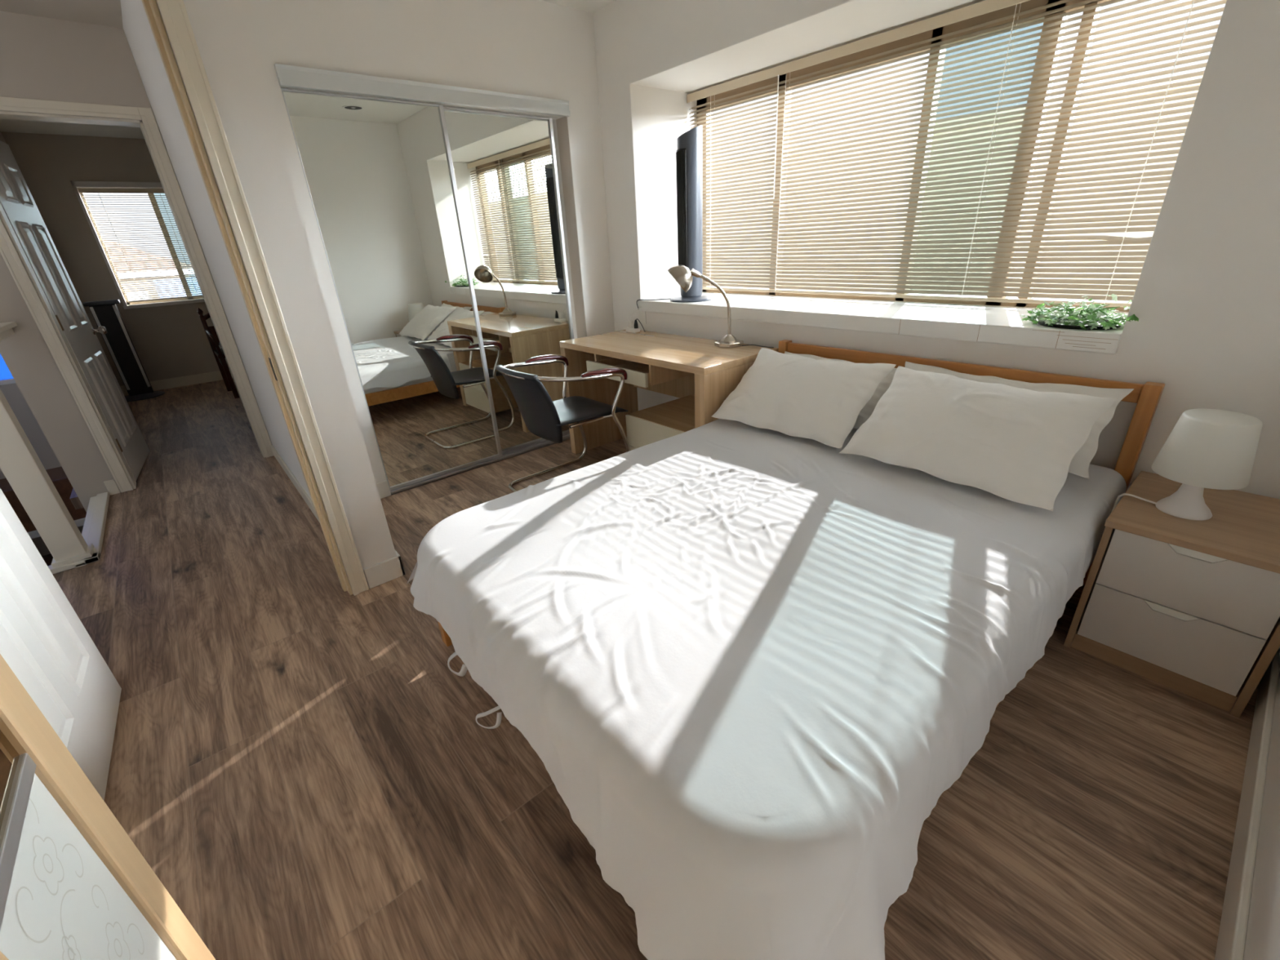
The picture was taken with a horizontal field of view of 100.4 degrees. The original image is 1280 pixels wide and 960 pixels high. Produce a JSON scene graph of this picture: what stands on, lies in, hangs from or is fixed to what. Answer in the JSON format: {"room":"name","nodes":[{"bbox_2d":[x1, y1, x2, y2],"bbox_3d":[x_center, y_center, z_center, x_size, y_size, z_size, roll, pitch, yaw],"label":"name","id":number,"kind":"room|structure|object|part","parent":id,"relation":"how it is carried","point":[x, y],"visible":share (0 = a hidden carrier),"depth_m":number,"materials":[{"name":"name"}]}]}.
{"room":"bedroom","nodes":[
{"label":"bedroom","id":0,"kind":"room"},
{"bbox_2d":[0,131,6,143],"bbox_3d":[-3.995,-1.933,4.823,2.240,2.600,3.610,-22,30,-35],"label":"wall","id":1,"kind":"structure","parent":0,"point":[2,139],"depth_m":4.94,"materials":[{"name":"beige paint"}]},
{"bbox_2d":[0,140,149,480],"bbox_3d":[-3.661,-1.047,3.474,0.183,2.052,0.755,-22,30,-35],"label":"door","id":2,"kind":"structure","parent":1,"relation":"in","point":[18,203],"depth_m":3.41,"materials":[{"name":"white paint"}]},
{"bbox_3d":[-3.862,-1.041,3.739,0.184,0.058,0.058,-19,29,-30],"label":"knob","id":3,"kind":"part","parent":2,"relation":"part of","materials":[{"name":"silver metal"}]},
{"bbox_2d":[0,315,95,555],"bbox_3d":[-4.375,0.199,3.359,1.590,5.170,3.300,-22,30,-35],"label":"wall","id":4,"kind":"structure","parent":0,"point":[24,397],"depth_m":3.28,"materials":[{"name":"beige paint"}]},
{"bbox_2d":[0,377,16,385],"bbox_3d":[-5.447,-1.080,4.093,0.900,0.800,0.065,-22,30,-35],"label":"window","id":5,"kind":"structure","parent":4,"relation":"in","point":[6,381],"depth_m":4.39,"materials":[{"name":"white"}]},
{"bbox_2d":[47,491,110,574],"bbox_3d":[-3.462,0.460,2.745,1.100,0.148,1.080,-22,30,-35],"label":"trim","id":6,"kind":"structure","parent":4,"relation":"attached to","point":[93,531],"depth_m":2.94,"materials":[{"name":"paint"}]},
{"bbox_2d":[0,321,93,567],"bbox_3d":[-3.492,-0.084,2.489,1.070,1.057,1.085,-22,30,-35],"label":"balustrade","id":7,"kind":"object","parent":6,"relation":"on","point":[20,464],"visible":1,"depth_m":2.48,"materials":[{"name":"paint"}]},
{"bbox_2d":[0,0,144,138],"bbox_3d":[-3.856,-2.578,3.127,3.600,0.120,6.133,-22,30,-35],"label":"ceiling","id":8,"kind":"structure","parent":0,"point":[100,12],"depth_m":2.80,"materials":[{"name":"beige paint"}]},
{"bbox_2d":[0,131,229,386],"bbox_3d":[-5.293,-2.438,6.097,2.420,2.600,0.160,-22,30,-35],"label":"wall","id":9,"kind":"structure","parent":0,"point":[169,341],"depth_m":5.57,"materials":[{"name":"beige paint"}]},
{"bbox_2d":[70,181,204,309],"bbox_3d":[-5.430,-2.584,5.897,0.830,1.235,0.180,-22,30,-35],"label":"window","id":10,"kind":"structure","parent":9,"relation":"in","point":[76,184],"depth_m":5.76,"materials":[{"name":"white"}]},
{"bbox_2d":[77,187,202,302],"bbox_3d":[-5.421,-2.582,5.886,0.746,1.120,0.044,-22,30,-35],"label":"window blind","id":11,"kind":"object","parent":10,"relation":"attached to","point":[119,190],"visible":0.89,"depth_m":5.86,"materials":[{"name":"beige plastic"}]},
{"bbox_3d":[-5.599,-2.503,5.756,0.003,1.080,0.034,-18,29,-30],"label":"ladder cord","id":12,"kind":"part","parent":11,"relation":"part of","materials":[{"name":"white fabric"}]},
{"bbox_3d":[-5.396,-2.082,6.116,0.746,0.016,0.026,-22,30,-35],"label":"rail","id":13,"kind":"part","parent":11,"relation":"part of","materials":[{"name":"beige"}]},
{"bbox_3d":[-5.221,-2.655,6.046,0.003,1.080,0.034,-18,29,-30],"label":"ladder cord","id":14,"kind":"part","parent":11,"relation":"part of","materials":[{"name":"white fabric"}]},
{"bbox_2d":[120,368,232,395],"bbox_3d":[-5.165,-1.284,6.555,2.200,0.110,0.015,-22,30,-35],"label":"baseboard","id":15,"kind":"structure","parent":9,"relation":"attached to","point":[180,381],"depth_m":6.35,"materials":[{"name":"paint"}]},
{"bbox_2d":[0,11,271,496],"bbox_3d":[-3.657,-1.035,2.838,2.225,2.570,0.130,-22,30,-35],"label":"wall","id":16,"kind":"structure","parent":0,"point":[42,58],"depth_m":2.91,"materials":[{"name":"beige paint"}]},
{"bbox_2d":[103,479,120,495],"bbox_3d":[-3.386,0.046,3.422,0.051,0.095,0.014,-22,30,-35],"label":"baseboard","id":17,"kind":"structure","parent":16,"relation":"attached to","point":[111,486],"depth_m":3.42,"materials":[{"name":"paint"}]},
{"bbox_2d":[0,96,273,492],"bbox_3d":[-3.134,-1.049,3.313,0.869,2.152,0.158,-22,30,-35],"label":"door frame","id":18,"kind":"structure","parent":16,"relation":"attached to","point":[8,251],"depth_m":3.16,"materials":[{"name":"paint"}]},
{"bbox_2d":[120,0,396,587],"bbox_3d":[-2.000,-1.063,2.706,0.145,2.562,2.463,-22,30,-35],"label":"wall partition","id":19,"kind":"structure","parent":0,"point":[220,28],"depth_m":1.99,"materials":[{"name":"white paint"}]},
{"bbox_2d":[0,488,121,800],"bbox_3d":[-1.632,-0.082,1.132,0.184,2.022,0.741,-22,30,-35],"label":"door","id":20,"kind":"structure","parent":19,"relation":"in","point":[44,642],"depth_m":1.47,"materials":[{"name":"white paint"}]},
{"bbox_2d":[155,1,353,594],"bbox_3d":[-1.814,-0.499,1.439,1.385,2.562,0.120,-22,30,-35],"label":"doorway","id":21,"kind":"structure","parent":19,"relation":"in","point":[156,2],"depth_m":1.78,"materials":[{"name":"white paint"}]},
{"bbox_2d":[141,0,368,595],"bbox_3d":[-1.628,-0.360,1.661,0.933,2.107,0.150,-22,30,-35],"label":"door frame","id":22,"kind":"structure","parent":19,"relation":"attached to","point":[174,15],"depth_m":1.76,"materials":[{"name":"paint"}]},
{"bbox_3d":[-1.308,-0.395,1.902,0.003,0.080,0.028,-22,30,-35],"label":"strike plate","id":23,"kind":"part","parent":22,"relation":"part of","materials":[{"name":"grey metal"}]},
{"bbox_2d":[271,444,319,521],"bbox_3d":[-1.987,0.092,3.160,0.014,0.085,2.193,-22,30,-35],"label":"baseboard","id":24,"kind":"structure","parent":19,"relation":"attached to","point":[303,493],"depth_m":3.30,"materials":[{"name":"paint"}]},
{"bbox_2d":[363,550,405,588],"bbox_3d":[-1.427,0.272,2.676,0.156,0.100,0.947,-22,30,-35],"label":"baseboard","id":25,"kind":"structure","parent":19,"relation":"attached to","point":[386,571],"depth_m":2.34,"materials":[{"name":"white paint"}]},
{"bbox_2d":[240,0,614,482],"bbox_3d":[-0.984,-1.343,3.197,2.130,2.562,0.120,-22,30,-35],"label":"wall","id":26,"kind":"structure","parent":0,"point":[537,48],"depth_m":2.81,"materials":[{"name":"white paint"}]},
{"bbox_2d":[376,480,391,498],"bbox_3d":[-0.910,-0.191,3.633,2.016,0.100,0.014,-22,30,-35],"label":"baseboard","id":27,"kind":"structure","parent":26,"relation":"attached to","point":[383,487],"depth_m":3.16,"materials":[{"name":"white paint"}]},
{"bbox_2d":[274,63,570,116],"bbox_3d":[-1.014,-2.016,2.790,1.535,0.075,0.032,-22,30,-35],"label":"track","id":28,"kind":"object","parent":26,"relation":"attached to","point":[289,76],"visible":1,"depth_m":2.68,"materials":[{"name":"white metal"}]},
{"bbox_2d":[555,116,586,337],"bbox_3d":[-0.434,-1.317,3.718,0.003,2.030,0.120,-22,30,-35],"label":"trim","id":29,"kind":"structure","parent":26,"relation":"attached to","point":[562,123],"depth_m":3.54,"materials":[{"name":"beige paint"}]},
{"bbox_2d":[552,119,577,338],"bbox_3d":[-1.229,-1.449,3.460,2.130,2.562,0.630,-22,30,-35],"label":"wall","id":30,"kind":"structure","parent":0,"point":[554,123],"depth_m":4.05,"materials":[{"name":"white paint"}]},
{"bbox_2d":[540,0,616,13],"bbox_3d":[-0.704,-1.887,1.136,3.760,0.100,4.436,-22,30,-35],"label":"ceiling","id":31,"kind":"structure","parent":0,"point":[588,6],"depth_m":3.05,"materials":[{"name":"white paint"}]},
{"bbox_2d":[53,377,1258,959],"bbox_3d":[-2.279,-0.013,3.628,4.200,0.080,8.636,-22,30,-35],"label":"floor","id":32,"kind":"structure","parent":0,"point":[301,763],"depth_m":1.45,"materials":[{"name":"brown wood"}]},
{"bbox_2d":[0,653,215,959],"bbox_3d":[-0.729,0.358,-0.023,0.770,2.100,1.178,-22,30,-35],"label":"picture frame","id":33,"kind":"object","parent":32,"relation":"on","point":[74,885],"visible":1,"depth_m":0.67,"materials":[{"name":"birch wood"},{"name":"white patterned glass"},{"name":"aluminium"}]},
{"bbox_3d":[-0.711,-0.184,0.308,0.007,1.232,0.264,-22,30,-35],"label":"mirror panel","id":34,"kind":"part","parent":33,"relation":"part of","materials":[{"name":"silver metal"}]},
{"bbox_3d":[-0.662,0.683,0.702,0.008,0.627,0.264,-22,30,-35],"label":"floral panel","id":35,"kind":"part","parent":33,"relation":"part of","materials":[{"name":"white paper"}]},
{"bbox_2d":[82,299,164,401],"bbox_3d":[-5.578,-1.392,5.741,0.400,1.020,0.400,-22,30,-35],"label":"heater","id":36,"kind":"object","parent":32,"relation":"on","point":[105,313],"visible":0.98,"depth_m":5.73,"materials":[{"name":"black metal"}]},
{"bbox_3d":[-5.621,-1.381,5.662,0.025,0.870,0.010,-22,30,-35],"label":"rail","id":37,"kind":"part","parent":36,"relation":"part of","materials":[{"name":"silver metal"}]},
{"bbox_3d":[-5.489,-1.435,5.764,0.025,0.870,0.010,-22,30,-35],"label":"rail","id":38,"kind":"part","parent":36,"relation":"part of","materials":[{"name":"silver metal"}]},
{"bbox_2d":[197,307,239,398],"bbox_3d":[-4.335,-1.411,5.774,0.462,0.900,0.556,-22,30,-35],"label":"wooden chair","id":39,"kind":"object","parent":32,"relation":"on","point":[211,332],"visible":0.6,"depth_m":5.67,"materials":[{"name":"brown wood"}]},
{"bbox_3d":[-4.503,-1.692,5.846,0.430,0.369,0.077,-22,30,-35],"label":"panel","id":40,"kind":"part","parent":39,"relation":"part of","materials":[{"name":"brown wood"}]},
{"bbox_3d":[-4.481,-1.442,5.592,0.053,0.245,0.494,-24,31,-37],"label":"armrest","id":41,"kind":"part","parent":39,"relation":"part of","materials":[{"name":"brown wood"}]},
{"bbox_3d":[-4.317,-1.362,5.786,0.440,0.120,0.520,-22,30,-35],"label":"seat","id":42,"kind":"part","parent":39,"relation":"part of","materials":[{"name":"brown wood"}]},
{"bbox_3d":[-4.301,-1.066,5.592,0.040,0.420,0.040,-22,30,-35],"label":"leg","id":43,"kind":"part","parent":39,"relation":"part of","materials":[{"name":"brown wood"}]},
{"bbox_2d":[390,433,570,494],"bbox_3d":[-0.950,-0.166,3.681,1.530,0.018,0.099,-22,30,-35],"label":"track","id":44,"kind":"object","parent":32,"relation":"on","point":[566,437],"visible":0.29,"depth_m":3.57,"materials":[{"name":"silver metal"}]},
{"bbox_2d":[280,88,502,490],"bbox_3d":[-1.285,-0.963,3.028,0.751,2.002,0.032,-22,30,-35],"label":"mirror door","id":45,"kind":"structure","parent":44,"relation":"on","point":[379,174],"depth_m":2.94,"materials":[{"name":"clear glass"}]},
{"bbox_2d":[443,106,573,453],"bbox_3d":[-0.769,-1.194,3.473,0.725,2.002,0.032,-22,30,-35],"label":"mirror door","id":46,"kind":"structure","parent":44,"relation":"on","point":[505,169],"depth_m":3.35,"materials":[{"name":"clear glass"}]},
{"bbox_2d":[495,354,630,492],"bbox_3d":[-0.450,-0.323,3.086,0.632,0.743,0.640,-22,30,-35],"label":"chair","id":47,"kind":"object","parent":32,"relation":"on","point":[544,417],"visible":0.91,"depth_m":2.93,"materials":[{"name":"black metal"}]},
{"bbox_3d":[-0.618,-0.410,2.894,0.190,0.409,0.429,-22,30,-35],"label":"backrest","id":48,"kind":"part","parent":47,"relation":"part of","materials":[{"name":"black leather"}]},
{"bbox_3d":[-0.392,-0.404,3.107,0.470,0.050,0.478,-22,30,-35],"label":"seat","id":49,"kind":"part","parent":47,"relation":"part of","materials":[{"name":"black leather"}]},
{"bbox_2d":[559,329,778,453],"bbox_3d":[0.130,-0.446,3.269,0.588,0.757,1.249,-22,30,-35],"label":"desk","id":50,"kind":"object","parent":32,"relation":"on","point":[695,371],"visible":0.53,"depth_m":3.08,"materials":[{"name":"brown wood"}]},
{"bbox_3d":[-0.257,-0.600,3.701,0.579,0.721,0.050,-22,30,-35],"label":"panel","id":51,"kind":"part","parent":50,"relation":"part of","materials":[{"name":"brown wood"}]},
{"bbox_3d":[-0.141,-0.609,3.044,0.018,0.077,0.540,-22,30,-35],"label":"drawer","id":52,"kind":"part","parent":50,"relation":"part of","materials":[{"name":"beige wood"}]},
{"bbox_3d":[0.018,-0.670,3.157,0.390,0.060,0.495,-22,30,-35],"label":"drawer","id":53,"kind":"part","parent":50,"relation":"part of","materials":[{"name":"white wood"}]},
{"bbox_3d":[0.117,-0.046,3.023,0.016,0.185,0.558,-22,30,-35],"label":"drawer","id":54,"kind":"part","parent":50,"relation":"part of","materials":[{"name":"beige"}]},
{"bbox_2d":[626,306,645,333],"bbox_3d":[0.006,-1.081,3.559,0.157,0.171,0.154,-22,30,-35],"label":"plug adapter","id":55,"kind":"object","parent":50,"relation":"on","point":[630,328],"visible":1,"depth_m":3.55,"materials":[{"name":"white plastic"}]},
{"bbox_3d":[0.108,-0.218,2.945,0.016,0.183,0.558,-22,30,-35],"label":"drawer","id":56,"kind":"part","parent":50,"relation":"part of","materials":[{"name":"beige wood"}]},
{"bbox_3d":[0.323,-0.679,3.366,0.018,0.361,1.133,-22,30,-35],"label":"modesty panel","id":57,"kind":"part","parent":50,"relation":"part of","materials":[{"name":"brown wood"}]},
{"bbox_2d":[667,264,773,347],"bbox_3d":[0.431,-0.937,2.871,0.557,0.435,0.214,-1,24,4],"label":"desk lamp","id":58,"kind":"object","parent":50,"relation":"on","point":[682,274],"visible":1,"depth_m":2.81,"materials":[{"name":"silver metal"}]},
{"bbox_2d":[690,268,700,277],"bbox_3d":[0.289,-1.081,2.786,0.057,0.047,0.036,-4,24,-1],"label":"socket","id":59,"kind":"object","parent":58,"relation":"attached to","point":[694,273],"depth_m":2.78,"materials":[{"name":"silver metal"}]},
{"bbox_3d":[0.641,-0.728,2.897,0.183,0.009,0.021,13,29,31],"label":"power cord","id":60,"kind":"part","parent":58,"relation":"part of","materials":[{"name":"black plastic"}]},
{"bbox_3d":[0.520,-0.264,2.863,0.579,0.721,0.066,-22,30,-35],"label":"panel","id":61,"kind":"part","parent":50,"relation":"part of","materials":[{"name":"brown wood"}]},
{"bbox_2d":[437,339,1164,707],"bbox_3d":[0.511,0.139,1.886,2.050,0.797,1.511,-22,30,-35],"label":"frame","id":62,"kind":"object","parent":32,"relation":"on","point":[1147,396],"visible":0.16,"depth_m":1.97,"materials":[{"name":"orange wood"}]},
{"bbox_3d":[-0.709,0.477,1.931,0.050,0.270,0.048,-22,30,-35],"label":"leg","id":63,"kind":"part","parent":62,"relation":"part of","materials":[{"name":"orange wood"}]},
{"bbox_3d":[0.788,-0.372,2.978,0.055,0.797,0.048,-22,30,-35],"label":"headboard post","id":64,"kind":"part","parent":62,"relation":"part of","materials":[{"name":"orange wood"}]},
{"bbox_3d":[1.246,-0.493,2.314,0.026,0.062,1.415,-22,30,-35],"label":"headboard rail","id":65,"kind":"part","parent":62,"relation":"part of","materials":[{"name":"orange wood"}]},
{"bbox_3d":[1.742,0.041,1.949,0.055,0.797,0.048,-22,30,-35],"label":"headboard post","id":66,"kind":"part","parent":62,"relation":"part of","materials":[{"name":"orange wood"}]},
{"bbox_3d":[0.506,0.191,1.911,1.930,0.209,1.450,-22,30,-35],"label":"mattress","id":67,"kind":"object","parent":62,"relation":"on","visible":0},
{"bbox_2d":[407,418,1126,959],"bbox_3d":[0.432,0.207,1.856,2.106,0.317,1.684,-22,30,-35],"label":"sheet","id":68,"kind":"object","parent":67,"relation":"on","point":[749,665],"visible":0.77,"depth_m":1.21,"materials":[{"name":"white fabric"}]},
{"bbox_2d":[711,347,895,448],"bbox_3d":[0.714,-0.392,2.425,0.417,0.281,0.697,-22,30,-35],"label":"pillow","id":69,"kind":"object","parent":68,"relation":"on","point":[822,401],"visible":1,"depth_m":2.34,"materials":[{"name":"white fabric"}]},
{"bbox_2d":[784,351,897,428],"bbox_3d":[0.867,-0.442,2.538,0.290,0.230,0.647,-22,30,-35],"label":"pillow","id":70,"kind":"object","parent":68,"relation":"on","point":[864,414],"visible":0.08,"depth_m":2.34,"materials":[{"name":"white fabric"}]},
{"bbox_2d":[839,365,1116,511],"bbox_3d":[1.161,-0.185,1.911,0.413,0.285,0.720,-22,30,-35],"label":"pillow","id":71,"kind":"object","parent":68,"relation":"on","point":[1018,445],"visible":1,"depth_m":1.81,"materials":[{"name":"white fabric"}]},
{"bbox_2d":[904,361,1133,479],"bbox_3d":[1.317,-0.261,2.042,0.298,0.246,0.770,-22,30,-35],"label":"pillow","id":72,"kind":"object","parent":68,"relation":"on","point":[1080,462],"visible":0.15,"depth_m":1.85,"materials":[{"name":"white fabric"}]},
{"bbox_2d":[1063,471,1279,717],"bbox_3d":[1.739,0.324,1.699,0.502,0.488,0.422,-22,30,-35],"label":"nightstand","id":73,"kind":"object","parent":32,"relation":"on","point":[1189,607],"visible":0.98,"depth_m":1.55,"materials":[{"name":"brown wood"}]},
{"bbox_3d":[1.615,0.276,1.847,0.490,0.466,0.018,-22,30,-35],"label":"panel","id":74,"kind":"part","parent":73,"relation":"part of","materials":[{"name":"brown wood"}]},
{"bbox_3d":[1.569,0.468,1.603,0.018,0.200,0.365,-22,30,-35],"label":"drawer","id":75,"kind":"part","parent":73,"relation":"part of","materials":[{"name":"white wood"}]},
{"bbox_3d":[1.563,0.386,1.571,0.014,0.021,0.122,-22,30,-35],"label":"drawer pull","id":76,"kind":"part","parent":73,"relation":"part of","materials":[{"name":"white wood"}]},
{"bbox_2d":[1111,408,1262,520],"bbox_3d":[1.654,0.062,1.622,0.206,0.538,0.221,-3,24,1],"label":"table lamp","id":77,"kind":"object","parent":73,"relation":"on","point":[1206,448],"visible":0.95,"depth_m":1.50,"materials":[{"name":"white plastic"}]},
{"bbox_3d":[1.595,0.167,1.750,0.021,0.247,0.099,-19,29,-30],"label":"power cord","id":78,"kind":"part","parent":77,"relation":"part of","materials":[{"name":"white plastic"}]},
{"bbox_3d":[1.645,-0.097,1.541,0.206,0.181,0.206,-22,30,-35],"label":"lamp shade","id":79,"kind":"part","parent":77,"relation":"part of","materials":[{"name":"white plastic"}]},
{"bbox_3d":[1.559,0.285,1.520,0.018,0.195,0.365,-22,30,-35],"label":"drawer","id":80,"kind":"part","parent":73,"relation":"part of","materials":[{"name":"white wood"}]},
{"bbox_3d":[1.553,0.205,1.489,0.014,0.021,0.122,-22,30,-35],"label":"drawer pull","id":81,"kind":"part","parent":73,"relation":"part of","materials":[{"name":"white"}]},
{"bbox_3d":[1.872,0.388,1.570,0.490,0.466,0.020,-22,30,-35],"label":"panel","id":82,"kind":"part","parent":73,"relation":"part of","materials":[{"name":"brown wood"}]},
{"bbox_2d":[630,0,1226,332],"bbox_3d":[1.053,-1.475,2.698,0.666,1.427,2.650,-22,30,-35],"label":"window recess","id":83,"kind":"structure","parent":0,"point":[660,111],"depth_m":3.18,"materials":[{"name":"white paint"}]},
{"bbox_2d":[637,0,1131,354],"bbox_3d":[1.029,-1.480,2.682,0.648,1.282,2.562,-22,30,-35],"label":"window","id":84,"kind":"structure","parent":83,"relation":"in","point":[985,322],"depth_m":2.49,"materials":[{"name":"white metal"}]},
{"bbox_2d":[636,125,712,309],"bbox_3d":[0.198,-1.575,3.297,0.509,1.014,0.280,-1,24,4],"label":"tower fan","id":85,"kind":"object","parent":84,"relation":"on","point":[689,153],"visible":0.94,"depth_m":3.20,"materials":[{"name":"black plastic"}]},
{"bbox_3d":[0.110,-1.182,3.586,0.284,0.069,0.040,3,25,14],"label":"power cord","id":86,"kind":"part","parent":85,"relation":"part of","materials":[{"name":"white plastic"}]},
{"bbox_2d":[675,147,688,267],"bbox_3d":[0.251,-1.589,3.251,0.025,0.730,0.115,-14,27,-23],"label":"grille","id":87,"kind":"object","parent":85,"relation":"attached to","point":[682,153],"depth_m":3.19,"materials":[{"name":"black plastic"}]},
{"bbox_3d":[1.038,-0.920,2.914,0.587,0.070,2.562,-22,30,-35],"label":"sill","id":88,"kind":"part","parent":84,"relation":"part of","materials":[{"name":"white paint"}]},
{"bbox_2d":[686,0,1226,306],"bbox_3d":[1.165,-1.571,2.761,0.058,1.174,2.532,-22,30,-35],"label":"window blind","id":89,"kind":"object","parent":84,"relation":"attached to","point":[985,6],"visible":0.93,"depth_m":2.44,"materials":[{"name":"beige"}]},
{"bbox_3d":[0.476,-1.867,3.521,0.033,1.134,0.004,-19,29,-31],"label":"ladder cord","id":90,"kind":"part","parent":89,"relation":"part of","materials":[{"name":"beige fabric"}]},
{"bbox_3d":[0.835,-1.711,3.135,0.033,1.134,0.004,-19,29,-31],"label":"ladder cord","id":91,"kind":"part","parent":89,"relation":"part of","materials":[{"name":"beige fabric"}]},
{"bbox_3d":[1.202,-1.048,3.006,0.026,0.016,2.532,-22,30,-35],"label":"rail","id":92,"kind":"part","parent":89,"relation":"part of","materials":[{"name":"beige"}]},
{"bbox_3d":[1.546,-1.403,2.368,0.033,1.134,0.004,-19,29,-31],"label":"ladder cord","id":93,"kind":"part","parent":89,"relation":"part of","materials":[{"name":"beige fabric"}]},
{"bbox_3d":[1.905,-1.248,1.981,0.033,1.134,0.004,-19,29,-31],"label":"ladder cord","id":94,"kind":"part","parent":89,"relation":"part of","materials":[{"name":"white fabric"}]},
{"bbox_2d":[1035,317,1121,329],"bbox_3d":[1.649,-0.590,2.010,0.210,0.014,0.270,-22,30,-35],"label":"tray","id":95,"kind":"object","parent":84,"relation":"on","point":[1098,324],"depth_m":1.95,"materials":[{"name":"white plastic"}]},
{"bbox_2d":[1021,293,1138,330],"bbox_3d":[1.663,-0.641,2.002,0.336,0.119,0.376,-22,30,-35],"label":"ivy plant","id":96,"kind":"object","parent":84,"relation":"on","point":[1057,317],"visible":0.99,"depth_m":1.96,"materials":[{"name":"green plant"}]},
{"bbox_3d":[1.645,-0.614,1.962,0.219,0.079,0.380,-2,24,2],"label":"stem","id":97,"kind":"part","parent":96,"relation":"part of","materials":[{"name":"green plant"}]},
{"bbox_2d":[592,0,1279,498],"bbox_3d":[0.943,-1.169,2.576,0.160,2.562,3.606,-22,30,-35],"label":"wall","id":98,"kind":"structure","parent":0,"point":[1206,303],"depth_m":1.73,"materials":[{"name":"white paint"}]},
{"bbox_2d":[1243,663,1279,959],"bbox_3d":[0.943,-0.144,0.318,4.280,2.562,0.150,-22,30,-35],"label":"wall","id":99,"kind":"structure","parent":0,"point":[1263,931],"depth_m":1.02,"materials":[{"name":"white paint"}]},
{"bbox_2d":[1214,646,1279,959],"bbox_3d":[0.771,1.025,0.745,3.560,0.100,0.015,-22,30,-35],"label":"baseboard","id":100,"kind":"structure","parent":99,"relation":"attached to","point":[1232,935],"depth_m":1.18,"materials":[{"name":"white paint"}]},
{"bbox_3d":[-4.242,1.298,3.852,1.490,0.050,3.200,-22,30,-35],"label":"floor","id":101,"kind":"structure","parent":0,"visible":0},
{"bbox_2d":[0,466,86,565],"bbox_3d":[-5.139,0.450,4.620,1.160,0.950,0.450,-22,30,-35],"label":"chest","id":102,"kind":"object","parent":101,"relation":"on","point":[61,482],"visible":0.03,"depth_m":4.45,"materials":[{"name":"brown wood"}]},
{"bbox_2d":[26,517,85,538],"bbox_3d":[-5.143,0.382,4.589,1.160,0.060,0.450,-22,30,-35],"label":"shelf","id":103,"kind":"object","parent":102,"relation":"attached to","point":[33,533],"depth_m":4.43,"materials":[{"name":"white paint"}]},
{"label":"outside","id":104,"kind":"structure","parent":0,"visible":0},
{"bbox_3d":[0.515,-0.779,11.839,70.000,0.150,70.000,-22,30,-35],"label":"ground","id":105,"kind":"structure","parent":104,"visible":0},
{"bbox_2d":[0,238,202,379],"bbox_3d":[-15.869,-4.077,14.226,8.000,5.550,7.400,-22,30,-35],"label":"house","id":106,"kind":"structure","parent":105,"relation":"on","point":[5,373],"depth_m":13.30,"materials":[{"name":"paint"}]},
{"bbox_2d":[711,75,1203,301],"bbox_3d":[7.604,-2.103,7.219,3.920,5.350,23.100,-22,30,-35],"label":"house","id":107,"kind":"structure","parent":105,"relation":"on","point":[1148,233],"depth_m":7.15,"materials":[{"name":"beige paint"}]}
]}

